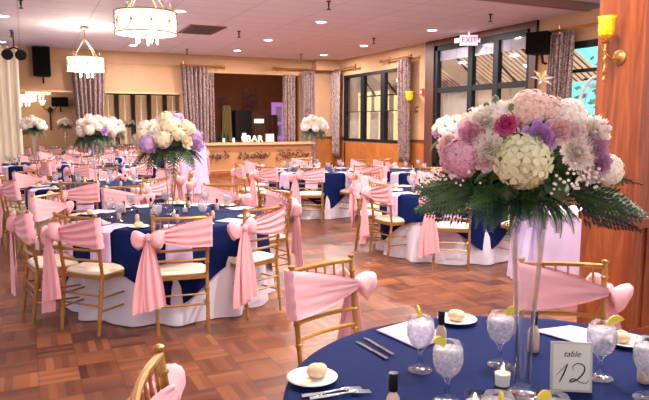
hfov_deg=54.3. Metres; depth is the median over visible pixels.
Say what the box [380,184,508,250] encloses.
tablecloth
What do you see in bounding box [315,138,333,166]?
wainscoting
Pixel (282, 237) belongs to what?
seat cushion
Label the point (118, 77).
wall
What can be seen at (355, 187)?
sash
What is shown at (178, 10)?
recessed light
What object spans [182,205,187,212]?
votive candle
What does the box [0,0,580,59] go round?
ceiling
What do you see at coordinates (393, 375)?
bottle
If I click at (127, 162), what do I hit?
sash
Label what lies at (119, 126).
centrepiece
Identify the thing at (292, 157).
banquet chair
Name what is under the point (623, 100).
wood-paneled wall
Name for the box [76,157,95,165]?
sash
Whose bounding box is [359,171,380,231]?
banquet chair
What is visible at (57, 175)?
water goblet
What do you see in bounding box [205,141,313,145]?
countertop
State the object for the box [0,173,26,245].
banquet chair
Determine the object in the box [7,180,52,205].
table skirt
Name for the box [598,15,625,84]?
wall sconce
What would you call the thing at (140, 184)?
banquet chair
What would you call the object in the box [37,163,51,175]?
sash
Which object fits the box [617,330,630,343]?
bread roll
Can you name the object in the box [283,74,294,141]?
curtain
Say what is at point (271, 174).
sash
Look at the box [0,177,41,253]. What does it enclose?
banquet chair
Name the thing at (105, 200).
water goblet
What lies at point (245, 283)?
sash
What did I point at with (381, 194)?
sash
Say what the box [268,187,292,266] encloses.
banquet chair
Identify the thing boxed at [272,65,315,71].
curtain rod
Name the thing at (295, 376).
bread plate
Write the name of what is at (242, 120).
bar cabinet
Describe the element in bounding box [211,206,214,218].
bottle
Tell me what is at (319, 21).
recessed light
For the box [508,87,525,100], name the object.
sheer curtain
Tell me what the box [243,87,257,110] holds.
framed picture
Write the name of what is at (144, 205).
napkin
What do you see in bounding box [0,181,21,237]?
sash
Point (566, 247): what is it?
tablecloth
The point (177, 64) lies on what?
curtain rod
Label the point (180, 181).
sash
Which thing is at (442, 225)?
seat cushion
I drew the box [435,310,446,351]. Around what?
bottle
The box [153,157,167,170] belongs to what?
tablecloth
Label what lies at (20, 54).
stage light
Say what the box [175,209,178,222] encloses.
bottle
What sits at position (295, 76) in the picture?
wall
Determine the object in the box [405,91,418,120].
wall sconce
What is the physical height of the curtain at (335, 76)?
2.660 m
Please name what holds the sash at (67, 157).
attached to the banquet chair
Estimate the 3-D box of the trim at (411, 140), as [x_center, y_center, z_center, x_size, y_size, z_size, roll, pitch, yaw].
[2.365,-1.511,16.160,0.040,0.060,9.630,-3,8,-25]
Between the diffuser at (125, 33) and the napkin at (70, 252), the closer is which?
the napkin at (70, 252)
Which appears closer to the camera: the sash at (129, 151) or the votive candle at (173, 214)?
the votive candle at (173, 214)
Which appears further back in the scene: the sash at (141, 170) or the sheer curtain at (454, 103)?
the sheer curtain at (454, 103)
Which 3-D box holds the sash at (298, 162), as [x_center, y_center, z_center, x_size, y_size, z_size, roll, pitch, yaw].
[-0.369,-0.453,12.688,0.592,0.773,0.156,-1,7,-10]
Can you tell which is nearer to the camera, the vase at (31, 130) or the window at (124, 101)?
the vase at (31, 130)
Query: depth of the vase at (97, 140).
8.58 m
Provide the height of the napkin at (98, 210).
0.264 m
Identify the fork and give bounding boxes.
[301,386,361,398]
[309,389,371,399]
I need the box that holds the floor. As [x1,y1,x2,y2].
[0,177,576,399]
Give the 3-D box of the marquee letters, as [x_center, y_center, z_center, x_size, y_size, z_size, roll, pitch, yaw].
[-2.099,-1.851,19.048,0.507,0.185,0.060,-3,8,-25]
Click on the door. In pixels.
(276, 108)
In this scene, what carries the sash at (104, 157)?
attached to the banquet chair
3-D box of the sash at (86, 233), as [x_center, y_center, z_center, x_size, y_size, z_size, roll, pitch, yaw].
[-2.172,0.481,4.989,1.212,0.783,0.429,3,8,24]
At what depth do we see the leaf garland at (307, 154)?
19.46 m
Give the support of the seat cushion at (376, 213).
on the banquet chair at (376, 213)
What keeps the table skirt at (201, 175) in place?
on the cocktail table
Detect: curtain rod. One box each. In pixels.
[176,62,226,69]
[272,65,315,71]
[330,64,355,71]
[379,53,411,64]
[549,22,598,32]
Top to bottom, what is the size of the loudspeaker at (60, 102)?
0.475 m
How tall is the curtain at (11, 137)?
3.450 m
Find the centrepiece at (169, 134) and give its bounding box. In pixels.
[131,111,204,177]
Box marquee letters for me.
[246,135,262,141]
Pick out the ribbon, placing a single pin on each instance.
(525, 251)
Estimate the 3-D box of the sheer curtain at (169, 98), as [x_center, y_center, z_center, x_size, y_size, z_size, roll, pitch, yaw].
[-5.398,-2.787,22.101,0.190,1.650,0.056,-3,8,-25]
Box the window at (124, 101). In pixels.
[116,93,133,145]
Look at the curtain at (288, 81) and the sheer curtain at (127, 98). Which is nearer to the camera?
the curtain at (288, 81)
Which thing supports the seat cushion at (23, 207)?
on the banquet chair at (23, 207)
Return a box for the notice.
[254,119,263,122]
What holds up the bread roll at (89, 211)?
on the bread plate at (84, 213)
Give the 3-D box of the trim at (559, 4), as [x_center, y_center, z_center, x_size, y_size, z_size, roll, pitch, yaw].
[-2.033,-3.060,7.964,15.380,0.240,0.100,-3,8,-25]
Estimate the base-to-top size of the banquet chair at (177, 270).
0.926 m
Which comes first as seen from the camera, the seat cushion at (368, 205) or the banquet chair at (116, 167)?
the seat cushion at (368, 205)
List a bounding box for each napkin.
[1,165,12,179]
[25,185,49,205]
[28,187,50,209]
[66,220,106,255]
[76,201,93,212]
[90,223,133,262]
[93,209,115,212]
[132,204,158,207]
[163,224,192,263]
[191,203,212,205]
[216,218,256,251]
[227,206,256,209]
[279,172,295,188]
[305,180,317,189]
[337,172,351,188]
[377,317,435,348]
[387,191,413,216]
[390,172,406,185]
[442,210,460,221]
[539,325,602,345]
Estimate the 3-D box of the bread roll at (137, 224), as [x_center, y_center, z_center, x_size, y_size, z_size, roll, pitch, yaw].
[-1.485,0.195,5.047,0.075,0.050,0.064,-5,8,-33]
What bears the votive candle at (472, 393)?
on the tablecloth at (354, 365)
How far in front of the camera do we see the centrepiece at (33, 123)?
12.87 m
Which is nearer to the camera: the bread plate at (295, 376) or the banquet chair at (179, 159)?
the bread plate at (295, 376)
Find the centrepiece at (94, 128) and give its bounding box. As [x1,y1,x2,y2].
[73,113,117,149]
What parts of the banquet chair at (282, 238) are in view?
seat frame, rail, post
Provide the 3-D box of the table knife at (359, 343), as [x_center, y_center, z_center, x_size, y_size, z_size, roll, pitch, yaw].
[0.172,0.549,2.319,0.016,0.005,0.210,-4,8,-28]
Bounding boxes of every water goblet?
[52,173,58,186]
[75,175,81,181]
[104,198,113,217]
[108,174,114,186]
[114,201,123,221]
[126,192,134,210]
[131,172,136,184]
[152,202,161,223]
[161,190,168,207]
[198,200,206,215]
[201,190,208,207]
[223,193,231,211]
[407,175,412,188]
[407,305,434,374]
[409,177,414,190]
[432,336,463,399]
[480,389,516,399]
[486,306,521,367]
[535,389,572,399]
[586,315,623,382]
[632,335,648,399]
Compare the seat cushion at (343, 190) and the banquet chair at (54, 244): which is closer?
the banquet chair at (54, 244)
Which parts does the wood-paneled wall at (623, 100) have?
chair rail, board, panel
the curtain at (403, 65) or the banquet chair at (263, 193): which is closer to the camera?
the banquet chair at (263, 193)
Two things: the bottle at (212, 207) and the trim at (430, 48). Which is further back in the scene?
the trim at (430, 48)
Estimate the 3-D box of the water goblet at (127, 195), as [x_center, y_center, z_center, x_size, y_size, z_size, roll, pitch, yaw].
[-1.851,0.013,6.044,0.078,0.175,0.082,2,7,17]
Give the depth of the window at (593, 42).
11.24 m
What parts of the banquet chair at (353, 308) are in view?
post, rail, rail, rail, post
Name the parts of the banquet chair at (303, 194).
rail, seat frame, post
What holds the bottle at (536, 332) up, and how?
on the tablecloth at (354, 365)
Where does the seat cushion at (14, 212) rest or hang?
on the banquet chair at (1, 178)
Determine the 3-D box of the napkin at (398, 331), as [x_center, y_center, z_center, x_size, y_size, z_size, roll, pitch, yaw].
[0.385,0.524,2.512,0.293,0.007,0.252,-5,9,-38]
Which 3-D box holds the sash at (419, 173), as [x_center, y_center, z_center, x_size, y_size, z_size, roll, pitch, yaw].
[1.647,-0.044,9.306,0.592,0.773,0.157,0,7,0]
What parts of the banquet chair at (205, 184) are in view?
rail, post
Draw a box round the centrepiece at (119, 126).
[106,116,124,139]
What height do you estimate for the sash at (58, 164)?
0.803 m
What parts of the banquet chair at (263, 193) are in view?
post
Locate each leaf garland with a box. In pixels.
[209,150,229,163]
[238,151,270,159]
[276,149,309,160]
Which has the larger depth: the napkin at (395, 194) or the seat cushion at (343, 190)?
the seat cushion at (343, 190)
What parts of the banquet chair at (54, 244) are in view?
post, rail, rail, seat frame, post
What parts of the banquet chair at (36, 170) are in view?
rail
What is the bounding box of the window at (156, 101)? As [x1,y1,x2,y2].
[149,94,163,119]
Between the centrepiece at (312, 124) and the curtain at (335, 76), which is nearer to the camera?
the centrepiece at (312, 124)
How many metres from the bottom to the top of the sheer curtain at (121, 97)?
1.650 m
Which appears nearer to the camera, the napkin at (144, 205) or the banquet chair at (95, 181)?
the napkin at (144, 205)
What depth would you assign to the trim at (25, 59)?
17.47 m
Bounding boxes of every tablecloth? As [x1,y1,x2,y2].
[1,162,75,194]
[26,179,164,214]
[66,203,271,304]
[68,164,157,180]
[76,155,125,164]
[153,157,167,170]
[264,167,358,209]
[283,316,648,399]
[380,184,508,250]
[386,168,447,184]
[507,215,581,278]
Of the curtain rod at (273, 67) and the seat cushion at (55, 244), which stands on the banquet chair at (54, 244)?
the seat cushion at (55, 244)
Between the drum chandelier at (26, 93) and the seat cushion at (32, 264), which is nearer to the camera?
the seat cushion at (32, 264)
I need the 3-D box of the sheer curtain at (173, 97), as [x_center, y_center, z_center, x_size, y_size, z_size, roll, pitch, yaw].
[-5.217,-2.797,22.186,0.190,1.650,0.056,-3,8,-25]
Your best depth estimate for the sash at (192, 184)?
8.62 m
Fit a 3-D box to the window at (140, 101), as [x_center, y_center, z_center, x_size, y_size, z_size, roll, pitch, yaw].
[-6.280,-2.743,21.700,0.500,1.820,0.078,-3,8,-25]
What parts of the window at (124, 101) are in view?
pane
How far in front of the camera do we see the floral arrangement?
1.70 m
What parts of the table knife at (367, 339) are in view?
blade, handle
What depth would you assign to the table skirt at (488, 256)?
7.23 m
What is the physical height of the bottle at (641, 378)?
0.154 m
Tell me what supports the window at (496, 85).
in the wall at (370, 62)
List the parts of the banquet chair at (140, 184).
rail, post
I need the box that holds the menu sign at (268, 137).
[265,133,273,141]
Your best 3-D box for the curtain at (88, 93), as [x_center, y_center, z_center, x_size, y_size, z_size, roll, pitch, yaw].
[-6.333,-2.102,17.096,0.910,3.150,0.150,-3,8,-25]
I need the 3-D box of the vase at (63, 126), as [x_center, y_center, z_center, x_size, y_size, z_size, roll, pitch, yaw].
[-7.792,-1.849,19.017,0.112,0.754,0.112,-3,8,-25]
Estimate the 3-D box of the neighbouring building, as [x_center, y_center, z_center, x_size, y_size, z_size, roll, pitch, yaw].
[2.181,-4.242,23.354,0.600,6.000,15.000,-3,8,-25]
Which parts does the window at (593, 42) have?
arch frame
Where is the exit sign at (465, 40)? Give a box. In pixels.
[455,32,479,45]
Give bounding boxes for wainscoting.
[334,139,577,204]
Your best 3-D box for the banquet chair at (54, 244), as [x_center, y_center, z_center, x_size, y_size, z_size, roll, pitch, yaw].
[-2.479,0.393,6.133,0.503,0.926,0.434,2,7,17]
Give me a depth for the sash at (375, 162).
12.30 m
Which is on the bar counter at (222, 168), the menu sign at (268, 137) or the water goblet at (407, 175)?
the menu sign at (268, 137)
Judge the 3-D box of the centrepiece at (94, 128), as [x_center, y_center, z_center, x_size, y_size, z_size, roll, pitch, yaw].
[-3.095,-0.916,8.543,0.549,0.505,0.560,3,7,21]
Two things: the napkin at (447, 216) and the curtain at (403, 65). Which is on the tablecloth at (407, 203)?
the napkin at (447, 216)
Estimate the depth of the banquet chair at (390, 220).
7.39 m
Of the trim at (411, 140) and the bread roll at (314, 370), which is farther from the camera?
the trim at (411, 140)
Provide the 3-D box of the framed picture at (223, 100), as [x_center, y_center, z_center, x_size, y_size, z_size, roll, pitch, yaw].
[-3.536,-3.453,22.153,0.300,0.380,0.050,-3,8,-25]
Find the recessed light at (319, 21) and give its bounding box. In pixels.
[314,20,327,22]
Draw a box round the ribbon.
[512,220,533,282]
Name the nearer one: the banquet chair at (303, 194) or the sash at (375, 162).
the banquet chair at (303, 194)
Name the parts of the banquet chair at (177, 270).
post, rail, rail, rail, seat frame, post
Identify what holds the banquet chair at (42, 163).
on the floor
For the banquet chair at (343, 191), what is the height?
0.926 m
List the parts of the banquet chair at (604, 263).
post, rail, rail, post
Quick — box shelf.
[252,115,276,141]
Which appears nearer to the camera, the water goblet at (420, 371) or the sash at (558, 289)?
the water goblet at (420, 371)
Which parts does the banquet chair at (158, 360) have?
post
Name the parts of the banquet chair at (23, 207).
post, post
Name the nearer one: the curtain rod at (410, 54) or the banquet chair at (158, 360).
the banquet chair at (158, 360)
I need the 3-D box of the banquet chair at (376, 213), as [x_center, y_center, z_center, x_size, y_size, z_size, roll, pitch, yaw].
[0.619,0.163,8.039,0.503,0.926,0.434,1,7,5]
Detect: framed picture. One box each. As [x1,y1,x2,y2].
[219,96,227,106]
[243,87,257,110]
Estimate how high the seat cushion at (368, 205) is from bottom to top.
0.055 m
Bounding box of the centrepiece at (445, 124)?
[430,114,462,151]
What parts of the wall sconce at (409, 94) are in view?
lamp shade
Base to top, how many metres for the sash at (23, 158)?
0.740 m
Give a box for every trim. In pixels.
[20,89,180,94]
[25,59,175,65]
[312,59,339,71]
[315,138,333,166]
[340,137,423,141]
[423,41,434,166]
[434,21,538,45]
[480,0,599,11]
[528,20,538,92]
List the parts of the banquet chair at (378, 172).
rail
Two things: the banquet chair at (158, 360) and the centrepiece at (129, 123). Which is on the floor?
the banquet chair at (158, 360)
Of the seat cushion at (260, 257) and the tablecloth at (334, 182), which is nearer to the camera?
the seat cushion at (260, 257)
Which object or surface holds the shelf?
attached to the bar cabinet
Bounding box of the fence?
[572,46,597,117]
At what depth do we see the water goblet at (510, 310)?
2.18 m
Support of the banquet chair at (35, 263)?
on the floor
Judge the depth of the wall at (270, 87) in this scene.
22.43 m
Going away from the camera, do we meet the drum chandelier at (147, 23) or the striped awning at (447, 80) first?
the drum chandelier at (147, 23)
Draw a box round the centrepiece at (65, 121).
[57,117,72,129]
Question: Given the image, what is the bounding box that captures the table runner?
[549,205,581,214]
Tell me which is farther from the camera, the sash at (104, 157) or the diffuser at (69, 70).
the sash at (104, 157)
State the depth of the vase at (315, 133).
11.27 m
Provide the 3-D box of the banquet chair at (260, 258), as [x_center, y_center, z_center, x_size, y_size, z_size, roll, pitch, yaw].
[-0.663,0.485,5.369,0.503,0.926,0.434,6,9,42]
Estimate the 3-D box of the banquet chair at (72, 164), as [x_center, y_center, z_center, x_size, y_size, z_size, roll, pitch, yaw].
[-4.146,-0.214,11.161,0.434,0.926,0.503,1,7,5]
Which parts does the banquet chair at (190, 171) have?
post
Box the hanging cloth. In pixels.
[222,106,231,140]
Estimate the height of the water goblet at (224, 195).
0.175 m
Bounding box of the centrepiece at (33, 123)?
[18,115,47,137]
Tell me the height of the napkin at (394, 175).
0.264 m
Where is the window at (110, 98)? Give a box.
[104,93,117,146]
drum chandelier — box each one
[20,94,36,105]
[25,92,50,98]
[66,26,104,77]
[113,0,177,44]
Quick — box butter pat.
[299,379,311,384]
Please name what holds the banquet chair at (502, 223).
on the floor
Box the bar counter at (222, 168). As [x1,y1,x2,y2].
[205,141,313,177]
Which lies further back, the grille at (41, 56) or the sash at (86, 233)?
the grille at (41, 56)
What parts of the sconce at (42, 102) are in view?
stem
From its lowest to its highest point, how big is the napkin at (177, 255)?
0.264 m
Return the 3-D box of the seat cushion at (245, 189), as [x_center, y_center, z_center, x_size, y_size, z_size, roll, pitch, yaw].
[-1.228,-0.189,10.864,0.410,0.055,0.416,-3,8,-25]
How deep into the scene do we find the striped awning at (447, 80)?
18.11 m
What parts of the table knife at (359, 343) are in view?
blade, handle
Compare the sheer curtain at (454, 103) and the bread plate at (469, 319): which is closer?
the bread plate at (469, 319)
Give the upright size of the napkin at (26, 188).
0.264 m
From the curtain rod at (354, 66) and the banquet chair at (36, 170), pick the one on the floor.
the banquet chair at (36, 170)
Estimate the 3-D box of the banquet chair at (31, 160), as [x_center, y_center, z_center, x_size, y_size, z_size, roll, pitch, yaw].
[-5.473,-0.346,12.259,0.434,0.926,0.503,-4,8,-30]
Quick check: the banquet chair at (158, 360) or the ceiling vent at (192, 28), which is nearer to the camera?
the banquet chair at (158, 360)
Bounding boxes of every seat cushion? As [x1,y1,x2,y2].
[5,205,26,211]
[9,210,30,214]
[27,253,77,268]
[43,241,65,246]
[67,262,123,275]
[159,262,204,276]
[230,251,273,263]
[239,187,266,191]
[269,233,284,240]
[300,191,323,195]
[340,188,360,192]
[360,209,381,215]
[367,202,378,208]
[375,215,403,222]
[436,221,468,229]
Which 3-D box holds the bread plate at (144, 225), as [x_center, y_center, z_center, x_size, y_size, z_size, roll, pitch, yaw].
[-1.484,0.213,5.050,0.166,0.013,0.166,3,8,24]
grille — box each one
[33,48,49,74]
[52,97,67,105]
[526,32,545,52]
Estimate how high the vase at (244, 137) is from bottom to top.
0.280 m
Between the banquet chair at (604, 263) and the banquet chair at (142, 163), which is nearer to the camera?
the banquet chair at (604, 263)
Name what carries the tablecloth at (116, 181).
on the table skirt at (43, 224)
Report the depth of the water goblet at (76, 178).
8.09 m
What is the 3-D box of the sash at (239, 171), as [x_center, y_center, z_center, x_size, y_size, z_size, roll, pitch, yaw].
[-1.495,-0.257,10.804,0.159,0.709,0.600,-3,8,-25]
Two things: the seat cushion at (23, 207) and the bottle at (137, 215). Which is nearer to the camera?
the bottle at (137, 215)
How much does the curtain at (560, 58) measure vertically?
2.921 m
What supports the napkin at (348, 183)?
on the tablecloth at (334, 182)
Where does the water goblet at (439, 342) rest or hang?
on the tablecloth at (354, 365)
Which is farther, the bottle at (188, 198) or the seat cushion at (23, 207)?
the seat cushion at (23, 207)
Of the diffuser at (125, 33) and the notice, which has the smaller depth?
the diffuser at (125, 33)
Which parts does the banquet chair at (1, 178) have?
post, post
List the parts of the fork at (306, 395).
handle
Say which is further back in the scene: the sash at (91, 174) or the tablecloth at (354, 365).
the sash at (91, 174)
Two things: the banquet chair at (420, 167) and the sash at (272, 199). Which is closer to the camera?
the sash at (272, 199)
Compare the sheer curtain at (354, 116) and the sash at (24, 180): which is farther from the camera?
the sheer curtain at (354, 116)
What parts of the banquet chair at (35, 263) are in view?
rail, post, rail, post, seat frame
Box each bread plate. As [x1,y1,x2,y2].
[80,212,99,214]
[128,224,148,227]
[287,367,337,386]
[437,313,476,324]
[605,333,641,347]
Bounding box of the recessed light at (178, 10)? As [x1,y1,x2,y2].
[173,9,187,12]
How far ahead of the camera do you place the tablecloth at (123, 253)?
5.11 m
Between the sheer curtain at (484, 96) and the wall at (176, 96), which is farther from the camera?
the wall at (176, 96)
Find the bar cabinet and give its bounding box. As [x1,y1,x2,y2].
[232,110,276,141]
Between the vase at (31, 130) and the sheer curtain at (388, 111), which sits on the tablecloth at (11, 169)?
the vase at (31, 130)
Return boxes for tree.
[573,56,596,116]
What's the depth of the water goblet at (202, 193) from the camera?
6.25 m
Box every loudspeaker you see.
[32,46,50,83]
[51,97,67,111]
[525,30,551,64]
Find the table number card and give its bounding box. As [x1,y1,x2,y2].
[550,341,592,392]
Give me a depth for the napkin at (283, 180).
10.60 m
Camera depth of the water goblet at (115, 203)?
5.36 m
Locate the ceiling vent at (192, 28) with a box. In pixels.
[178,24,226,34]
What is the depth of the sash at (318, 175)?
9.95 m
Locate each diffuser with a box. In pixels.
[69,70,102,71]
[116,30,175,37]
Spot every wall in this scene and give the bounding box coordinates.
[17,46,331,140]
[20,91,164,153]
[175,95,178,112]
[214,73,282,140]
[295,76,296,140]
[340,8,599,144]
[577,0,648,335]
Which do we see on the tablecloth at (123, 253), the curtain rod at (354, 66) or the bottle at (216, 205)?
the bottle at (216, 205)
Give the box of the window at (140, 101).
[133,94,148,133]
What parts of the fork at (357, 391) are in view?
handle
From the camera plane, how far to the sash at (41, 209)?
6.12 m
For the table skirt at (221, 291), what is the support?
on the round table
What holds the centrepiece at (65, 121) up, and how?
in the vase at (63, 126)
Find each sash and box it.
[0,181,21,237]
[6,213,104,312]
[12,172,46,187]
[18,155,45,161]
[23,148,31,155]
[23,160,55,187]
[28,197,73,253]
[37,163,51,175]
[38,151,52,158]
[43,160,61,180]
[46,182,99,225]
[63,164,95,180]
[64,154,77,161]
[69,150,89,155]
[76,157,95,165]
[77,157,105,164]
[88,168,127,179]
[100,153,114,162]
[101,187,154,208]
[121,163,152,178]
[125,148,137,154]
[126,156,152,163]
[127,363,185,399]
[130,215,212,315]
[131,177,170,204]
[156,168,185,201]
[166,159,182,185]
[186,172,196,202]
[201,184,251,205]
[207,152,209,174]
[227,205,285,309]
[231,165,245,202]
[244,161,264,198]
[248,167,278,207]
[265,189,302,266]
[283,267,376,339]
[287,167,324,215]
[291,158,320,166]
[346,166,387,213]
[349,180,360,228]
[350,159,373,168]
[358,174,386,223]
[359,184,393,243]
[373,160,396,168]
[417,171,440,183]
[418,195,470,257]
[513,260,633,329]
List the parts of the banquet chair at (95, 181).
rail, rail, rail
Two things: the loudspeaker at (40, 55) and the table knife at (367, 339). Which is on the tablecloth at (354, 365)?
the table knife at (367, 339)
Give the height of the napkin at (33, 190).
0.264 m
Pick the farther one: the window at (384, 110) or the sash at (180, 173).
the window at (384, 110)
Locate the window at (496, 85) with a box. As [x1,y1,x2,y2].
[432,28,529,166]
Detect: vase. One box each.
[31,130,36,163]
[63,126,66,150]
[91,140,100,183]
[163,154,174,214]
[241,133,246,141]
[311,133,316,162]
[506,206,548,399]
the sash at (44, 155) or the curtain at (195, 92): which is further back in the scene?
the curtain at (195, 92)
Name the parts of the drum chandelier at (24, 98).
lamp shade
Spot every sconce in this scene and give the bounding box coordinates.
[38,100,56,129]
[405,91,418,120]
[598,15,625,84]
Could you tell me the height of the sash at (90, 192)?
0.709 m
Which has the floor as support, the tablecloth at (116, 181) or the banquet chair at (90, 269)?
the banquet chair at (90, 269)
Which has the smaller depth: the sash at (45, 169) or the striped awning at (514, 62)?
the sash at (45, 169)
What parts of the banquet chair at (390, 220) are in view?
post, rail, rail, rail, post, seat frame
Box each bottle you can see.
[135,209,138,221]
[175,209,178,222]
[187,196,190,207]
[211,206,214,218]
[215,198,218,209]
[386,371,399,399]
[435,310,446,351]
[527,310,539,352]
[637,337,648,383]
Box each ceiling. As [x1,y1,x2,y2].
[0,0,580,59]
[575,0,599,2]
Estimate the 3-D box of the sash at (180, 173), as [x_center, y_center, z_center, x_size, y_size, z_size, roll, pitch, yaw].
[-3.060,-0.499,12.933,0.159,0.740,0.581,-6,9,-40]
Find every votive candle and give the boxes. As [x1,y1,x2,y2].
[171,209,175,216]
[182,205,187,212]
[464,388,482,399]
[493,362,512,387]
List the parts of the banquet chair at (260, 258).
post, seat frame, rail, rail, rail, post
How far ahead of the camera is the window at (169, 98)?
22.04 m
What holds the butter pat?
on the bread plate at (295, 376)
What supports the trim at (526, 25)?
attached to the wall at (370, 62)
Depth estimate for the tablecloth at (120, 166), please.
11.95 m
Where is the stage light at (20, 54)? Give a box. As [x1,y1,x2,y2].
[1,32,26,60]
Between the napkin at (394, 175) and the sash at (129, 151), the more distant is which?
the sash at (129, 151)
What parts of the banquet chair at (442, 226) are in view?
post, rail, seat frame, post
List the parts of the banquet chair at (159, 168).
post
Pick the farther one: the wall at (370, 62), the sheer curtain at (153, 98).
the sheer curtain at (153, 98)
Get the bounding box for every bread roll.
[86,209,93,213]
[134,221,142,226]
[306,363,326,378]
[447,309,464,320]
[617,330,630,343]
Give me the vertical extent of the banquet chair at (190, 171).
0.926 m
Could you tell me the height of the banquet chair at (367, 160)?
0.926 m
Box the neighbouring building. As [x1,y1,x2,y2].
[350,59,508,162]
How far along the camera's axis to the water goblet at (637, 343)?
1.92 m
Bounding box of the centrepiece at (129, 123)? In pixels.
[124,119,135,127]
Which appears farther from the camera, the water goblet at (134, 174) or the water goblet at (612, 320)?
the water goblet at (134, 174)
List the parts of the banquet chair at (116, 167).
rail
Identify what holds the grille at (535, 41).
attached to the loudspeaker at (537, 43)
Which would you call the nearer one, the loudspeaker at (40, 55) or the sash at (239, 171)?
the sash at (239, 171)
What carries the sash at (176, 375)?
attached to the banquet chair at (158, 360)
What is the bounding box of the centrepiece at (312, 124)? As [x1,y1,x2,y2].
[300,114,328,140]
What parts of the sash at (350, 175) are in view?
chair sash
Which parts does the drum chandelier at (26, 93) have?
lamp shade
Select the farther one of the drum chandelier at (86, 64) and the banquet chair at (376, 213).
the drum chandelier at (86, 64)
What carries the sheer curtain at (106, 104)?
hanging from the window at (110, 98)
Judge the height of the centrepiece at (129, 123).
0.316 m
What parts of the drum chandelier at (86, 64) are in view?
lamp shade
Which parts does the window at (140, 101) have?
pane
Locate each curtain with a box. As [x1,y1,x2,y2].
[0,45,23,162]
[71,68,104,154]
[104,95,108,144]
[108,95,114,144]
[119,95,124,143]
[125,96,130,143]
[135,96,140,129]
[141,96,146,121]
[151,96,156,118]
[157,96,161,116]
[167,96,171,112]
[172,96,175,113]
[180,65,208,142]
[208,73,214,142]
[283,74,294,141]
[302,71,314,162]
[331,71,340,156]
[350,112,358,137]
[370,112,378,138]
[387,111,389,139]
[397,58,410,162]
[442,91,466,163]
[478,89,501,106]
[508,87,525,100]
[546,31,575,100]
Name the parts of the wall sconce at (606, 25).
twisted stem, lamp shade, arm, plate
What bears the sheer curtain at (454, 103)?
hanging from the window at (496, 85)
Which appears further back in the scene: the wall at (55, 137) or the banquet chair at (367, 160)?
the wall at (55, 137)
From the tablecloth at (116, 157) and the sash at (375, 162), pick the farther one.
the tablecloth at (116, 157)
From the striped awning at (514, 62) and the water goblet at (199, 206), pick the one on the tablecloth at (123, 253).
the water goblet at (199, 206)
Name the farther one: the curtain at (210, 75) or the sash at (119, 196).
the curtain at (210, 75)
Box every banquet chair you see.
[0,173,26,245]
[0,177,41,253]
[13,169,40,204]
[14,205,80,326]
[30,159,54,184]
[31,190,66,289]
[40,160,51,181]
[44,158,61,181]
[52,212,124,336]
[59,180,97,222]
[71,162,93,180]
[89,166,117,178]
[103,183,142,204]
[129,162,150,178]
[130,344,168,399]
[141,176,168,203]
[150,213,210,337]
[158,167,176,200]
[167,170,191,203]
[169,159,179,196]
[203,183,238,205]
[230,203,282,320]
[235,162,266,207]
[246,159,264,205]
[255,165,293,219]
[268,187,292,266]
[288,253,358,365]
[292,157,313,163]
[296,166,324,223]
[339,164,371,209]
[352,158,368,164]
[354,175,381,250]
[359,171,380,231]
[368,163,384,202]
[368,180,407,261]
[375,158,391,168]
[419,166,441,170]
[432,211,471,270]
[498,220,509,249]
[518,257,608,326]
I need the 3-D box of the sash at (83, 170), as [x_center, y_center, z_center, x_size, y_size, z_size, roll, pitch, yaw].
[-4.226,-0.225,10.927,0.590,0.803,0.153,1,7,5]
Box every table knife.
[356,341,388,359]
[364,337,394,355]
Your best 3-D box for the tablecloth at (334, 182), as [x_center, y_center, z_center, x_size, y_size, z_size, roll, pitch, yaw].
[-0.176,-0.234,11.346,1.786,0.599,1.800,4,8,30]
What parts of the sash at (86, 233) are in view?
chair sash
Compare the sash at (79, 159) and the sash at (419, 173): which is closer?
the sash at (419, 173)
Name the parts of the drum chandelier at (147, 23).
lamp shade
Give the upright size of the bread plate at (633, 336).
0.013 m
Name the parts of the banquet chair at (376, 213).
post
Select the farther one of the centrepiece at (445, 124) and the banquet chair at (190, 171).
the banquet chair at (190, 171)
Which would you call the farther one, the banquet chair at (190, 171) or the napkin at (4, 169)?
the napkin at (4, 169)
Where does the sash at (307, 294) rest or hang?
attached to the banquet chair at (353, 308)
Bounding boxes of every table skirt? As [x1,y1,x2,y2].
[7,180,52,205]
[26,218,55,250]
[65,257,274,326]
[168,147,209,193]
[262,195,361,219]
[375,222,510,264]
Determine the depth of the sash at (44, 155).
16.00 m
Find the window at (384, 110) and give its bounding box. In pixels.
[344,68,397,142]
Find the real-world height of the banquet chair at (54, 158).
0.926 m
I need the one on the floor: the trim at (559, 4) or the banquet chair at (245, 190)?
the banquet chair at (245, 190)
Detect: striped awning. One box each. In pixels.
[367,69,462,96]
[456,49,596,83]
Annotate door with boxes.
[271,102,282,141]
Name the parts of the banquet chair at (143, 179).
rail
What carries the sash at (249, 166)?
attached to the banquet chair at (258, 160)
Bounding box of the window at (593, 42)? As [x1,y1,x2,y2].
[570,38,597,108]
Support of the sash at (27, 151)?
attached to the banquet chair
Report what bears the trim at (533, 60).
attached to the wall at (370, 62)
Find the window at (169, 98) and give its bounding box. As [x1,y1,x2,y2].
[165,94,175,113]
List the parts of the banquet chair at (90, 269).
post, rail, rail, rail, seat frame, post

